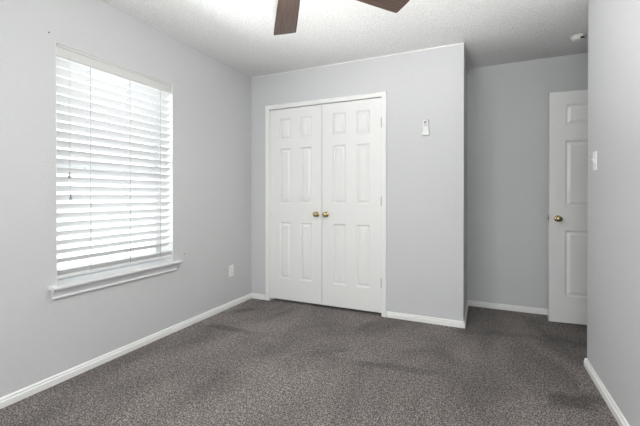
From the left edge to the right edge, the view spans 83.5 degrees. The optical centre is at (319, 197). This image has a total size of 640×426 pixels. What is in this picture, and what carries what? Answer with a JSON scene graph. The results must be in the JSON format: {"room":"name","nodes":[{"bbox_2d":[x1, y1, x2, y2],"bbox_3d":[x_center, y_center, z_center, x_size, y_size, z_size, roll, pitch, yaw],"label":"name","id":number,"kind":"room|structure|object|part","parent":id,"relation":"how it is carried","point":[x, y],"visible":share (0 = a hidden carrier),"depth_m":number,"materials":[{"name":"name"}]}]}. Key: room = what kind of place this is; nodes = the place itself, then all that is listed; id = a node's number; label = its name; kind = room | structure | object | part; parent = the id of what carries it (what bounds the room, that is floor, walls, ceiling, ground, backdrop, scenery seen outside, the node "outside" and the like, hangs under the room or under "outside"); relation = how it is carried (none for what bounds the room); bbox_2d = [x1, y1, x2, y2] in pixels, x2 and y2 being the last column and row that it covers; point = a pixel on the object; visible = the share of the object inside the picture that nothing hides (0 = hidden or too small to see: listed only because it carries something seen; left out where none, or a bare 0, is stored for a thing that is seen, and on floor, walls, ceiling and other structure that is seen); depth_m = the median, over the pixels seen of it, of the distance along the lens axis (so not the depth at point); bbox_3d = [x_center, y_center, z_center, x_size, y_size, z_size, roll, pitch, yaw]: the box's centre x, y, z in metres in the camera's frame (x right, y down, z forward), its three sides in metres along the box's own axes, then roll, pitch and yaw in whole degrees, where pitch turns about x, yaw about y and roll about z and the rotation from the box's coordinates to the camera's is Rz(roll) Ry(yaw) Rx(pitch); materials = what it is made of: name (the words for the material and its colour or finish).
{"room":"empty bedroom","nodes":[
{"label":"empty bedroom","id":0,"kind":"room"},
{"bbox_2d":[0,0,251,397],"bbox_3d":[-1.608,-0.103,2.344,0.190,2.440,5.570,0,0,24],"label":"wall","id":1,"kind":"structure","parent":0,"point":[41,337],"depth_m":2.40,"materials":[{"name":"light grey paint"}]},
{"bbox_2d":[48,42,182,299],"bbox_3d":[-1.462,-0.170,2.594,0.246,1.546,0.994,0,0,24],"label":"window","id":2,"kind":"structure","parent":1,"relation":"in","point":[72,285],"depth_m":2.67,"materials":[{"name":"white paint"}]},
{"bbox_3d":[-1.538,0.130,2.625,0.024,0.700,0.847,0,0,25],"label":"sash","id":3,"kind":"part","parent":2,"relation":"part of","materials":[{"name":"white plastic"}]},
{"bbox_3d":[-1.550,-0.204,2.629,0.053,1.469,0.885,0,0,25],"label":"frame","id":4,"kind":"part","parent":2,"relation":"part of","materials":[{"name":"white plastic"}]},
{"bbox_2d":[56,43,171,278],"bbox_3d":[-1.430,-0.224,2.574,0.083,1.426,0.880,0,0,24],"label":"window blind","id":5,"kind":"object","parent":2,"relation":"attached to","point":[64,52],"visible":0.88,"depth_m":2.50,"materials":[{"name":"white paint"}]},
{"bbox_3d":[-1.552,-0.450,2.227,0.002,0.849,0.002,0,0,24],"label":"lift cord","id":6,"kind":"part","parent":5,"relation":"part of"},
{"bbox_3d":[-1.534,-0.215,2.365,0.066,1.382,0.004,0,0,24],"label":"ladder cord","id":7,"kind":"part","parent":5,"relation":"part of","materials":[{"name":"white fabric"}]},
{"bbox_3d":[-1.438,0.465,2.579,0.059,0.049,0.875,0,0,25],"label":"rail","id":8,"kind":"part","parent":5,"relation":"part of","materials":[{"name":"white paint"}]},
{"bbox_3d":[-1.414,-0.216,2.629,0.066,1.382,0.004,0,0,24],"label":"ladder cord","id":9,"kind":"part","parent":5,"relation":"part of","materials":[{"name":"white fabric"}]},
{"bbox_3d":[-1.302,-0.217,2.875,0.066,1.382,0.004,0,0,24],"label":"ladder cord","id":10,"kind":"part","parent":5,"relation":"part of","materials":[{"name":"white fabric"}]},
{"bbox_3d":[-1.437,0.533,2.587,0.192,0.021,0.994,0,0,25],"label":"sill","id":11,"kind":"part","parent":2,"relation":"part of","materials":[{"name":"white paint"}]},
{"bbox_3d":[-1.560,-0.539,2.632,0.024,0.717,0.847,0,0,25],"label":"sash","id":12,"kind":"part","parent":2,"relation":"part of","materials":[{"name":"white plastic"}]},
{"bbox_2d":[0,293,251,408],"bbox_3d":[-1.711,1.092,1.876,0.015,0.054,4.620,0,0,24],"label":"baseboard","id":13,"kind":"structure","parent":1,"relation":"attached to","point":[23,393],"depth_m":2.42,"materials":[{"name":"white paint"}]},
{"bbox_2d":[229,264,233,276],"bbox_3d":[-0.903,0.742,3.654,0.009,0.116,0.070,0,0,24],"label":"wall outlet","id":14,"kind":"object","parent":1,"relation":"attached to","point":[231,267],"visible":1,"depth_m":3.65,"materials":[{"name":"white plastic"}]},
{"bbox_2d":[0,298,618,425],"bbox_3d":[0.619,1.172,1.281,5.050,0.100,5.770,0,0,24],"label":"floor","id":15,"kind":"structure","parent":0,"point":[252,362],"depth_m":2.27,"materials":[{"name":"grey carpet"}]},
{"bbox_2d":[100,0,587,76],"bbox_3d":[0.619,-1.368,1.268,5.050,0.100,5.770,0,0,24],"label":"ceiling","id":16,"kind":"structure","parent":0,"point":[239,34],"depth_m":2.79,"materials":[{"name":"white paint"}]},
{"bbox_2d":[274,0,409,34],"bbox_3d":[-0.151,-1.159,1.686,1.344,0.322,1.297,0,0,24],"label":"ceiling fan","id":17,"kind":"object","parent":16,"relation":"hanging from","point":[287,11],"visible":1,"depth_m":2.08,"materials":[{"name":"brown wood"}]},
{"bbox_3d":[-0.198,-1.097,2.157,0.152,0.006,0.488,-11,2,-9],"label":"fan blade","id":18,"kind":"part","parent":17,"relation":"part of","materials":[{"name":"brown wood"}]},
{"bbox_3d":[0.267,-1.096,1.920,0.488,0.006,0.152,0,-11,-27],"label":"fan blade","id":19,"kind":"part","parent":17,"relation":"part of","materials":[{"name":"brown wood"}]},
{"bbox_2d":[570,33,586,41],"bbox_3d":[2.122,-1.309,2.943,0.114,0.035,0.114,0,0,24],"label":"smoke detector","id":20,"kind":"object","parent":16,"relation":"attached to","point":[578,37],"visible":1,"depth_m":2.91,"materials":[{"name":"beige plastic"}]},
{"bbox_2d":[251,44,466,320],"bbox_3d":[0.379,-0.111,3.838,2.188,2.440,0.696,0,0,24],"label":"wall","id":21,"kind":"structure","parent":0,"point":[426,210],"depth_m":3.24,"materials":[{"name":"light grey paint"}]},
{"bbox_2d":[252,293,264,299],"bbox_3d":[-0.682,1.081,3.937,0.178,0.054,0.015,0,0,24],"label":"baseboard","id":22,"kind":"structure","parent":21,"relation":"attached to","point":[254,295],"depth_m":3.93,"materials":[{"name":"white paint"}]},
{"bbox_2d":[270,105,321,304],"bbox_3d":[-0.271,0.068,3.747,0.621,2.026,0.093,0,0,24],"label":"door","id":23,"kind":"structure","parent":21,"relation":"in","point":[295,133],"depth_m":3.75,"materials":[{"name":"white paint"}]},
{"bbox_2d":[265,91,386,316],"bbox_3d":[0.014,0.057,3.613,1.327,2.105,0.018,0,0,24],"label":"trim","id":24,"kind":"structure","parent":21,"relation":"attached to","point":[383,94],"depth_m":3.50,"materials":[{"name":"white paint"}]},
{"bbox_2d":[322,98,381,312],"bbox_3d":[0.300,0.069,3.486,0.623,2.026,0.093,0,0,24],"label":"door","id":25,"kind":"structure","parent":21,"relation":"in","point":[351,130],"depth_m":3.49,"materials":[{"name":"white paint"},{"name":"polished brass"}]},
{"bbox_3d":[0.052,0.166,3.581,0.058,0.058,0.058,0,0,25],"label":"knob","id":26,"kind":"part","parent":25,"relation":"part of","materials":[{"name":"gold metal"}]},
{"bbox_2d":[251,42,463,77],"bbox_3d":[0.234,-1.326,3.512,2.188,0.008,0.006,0,0,24],"label":"trim","id":27,"kind":"structure","parent":21,"relation":"attached to","point":[463,42],"depth_m":3.43,"materials":[{"name":"white paint"}]},
{"bbox_2d":[386,311,464,327],"bbox_3d":[0.930,1.085,3.202,0.678,0.054,0.015,0,0,24],"label":"baseboard","id":28,"kind":"structure","parent":21,"relation":"attached to","point":[432,320],"depth_m":3.19,"materials":[{"name":"white paint"}]},
{"bbox_2d":[422,122,429,135],"bbox_3d":[0.939,-0.615,3.181,0.062,0.116,0.030,0,0,24],"label":"remote holder","id":29,"kind":"object","parent":21,"relation":"attached to","point":[424,133],"visible":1,"depth_m":3.18,"materials":[{"name":"white plastic"}]},
{"bbox_2d":[423,119,428,130],"bbox_3d":[0.938,-0.630,3.180,0.051,0.132,0.024,0,0,24],"label":"remote","id":30,"kind":"object","parent":29,"relation":"in","point":[425,122],"visible":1,"depth_m":3.17,"materials":[{"name":"white plastic"}]},
{"bbox_2d":[463,301,467,325],"bbox_3d":[1.379,1.084,3.381,0.015,0.054,0.709,0,0,24],"label":"baseboard","id":31,"kind":"structure","parent":21,"relation":"attached to","point":[466,308],"depth_m":3.31,"materials":[{"name":"white paint"}]},
{"bbox_2d":[467,53,587,308],"bbox_3d":[1.783,-0.110,3.647,4.900,2.440,0.120,0,0,24],"label":"wall","id":32,"kind":"structure","parent":0,"point":[508,104],"depth_m":3.54,"materials":[{"name":"light grey paint"}]},
{"bbox_2d":[467,300,547,314],"bbox_3d":[2.168,1.084,3.403,1.432,0.054,0.015,0,0,24],"label":"baseboard","id":33,"kind":"structure","parent":32,"relation":"attached to","point":[470,302],"depth_m":3.54,"materials":[{"name":"white paint"}]},
{"bbox_2d":[547,90,587,324],"bbox_3d":[2.400,0.082,3.086,0.769,2.035,0.151,0,0,19],"label":"door","id":34,"kind":"structure","parent":32,"relation":"in","point":[567,218],"depth_m":3.15,"materials":[{"name":"white paint"}]},
{"bbox_3d":[2.093,0.182,3.142,0.058,0.058,0.058,0,0,19],"label":"knob","id":35,"kind":"part","parent":34,"relation":"part of","materials":[{"name":"gold metal"}]},
{"bbox_2d":[587,0,639,425],"bbox_3d":[1.247,-0.093,0.292,0.773,2.440,4.202,0,0,24],"label":"wall","id":36,"kind":"structure","parent":0,"point":[613,234],"depth_m":1.88,"materials":[{"name":"grey paint"}]},
{"bbox_2d":[591,151,596,170],"bbox_3d":[1.684,-0.228,2.206,0.020,0.116,0.070,0,0,24],"label":"light switch","id":37,"kind":"object","parent":36,"relation":"attached to","point":[594,159],"visible":1,"depth_m":2.20,"materials":[{"name":"white plastic"}]},
{"bbox_3d":[1.690,-0.228,2.203,0.006,0.116,0.070,0,0,25],"label":"plate","id":38,"kind":"part","parent":37,"relation":"part of","materials":[{"name":"white plastic"}]},
{"bbox_2d":[584,359,629,425],"bbox_3d":[0.891,1.099,0.467,0.015,0.054,4.215,0,0,24],"label":"baseboard","id":39,"kind":"structure","parent":36,"relation":"attached to","point":[611,404],"depth_m":1.96,"materials":[{"name":"white paint"}]}
]}

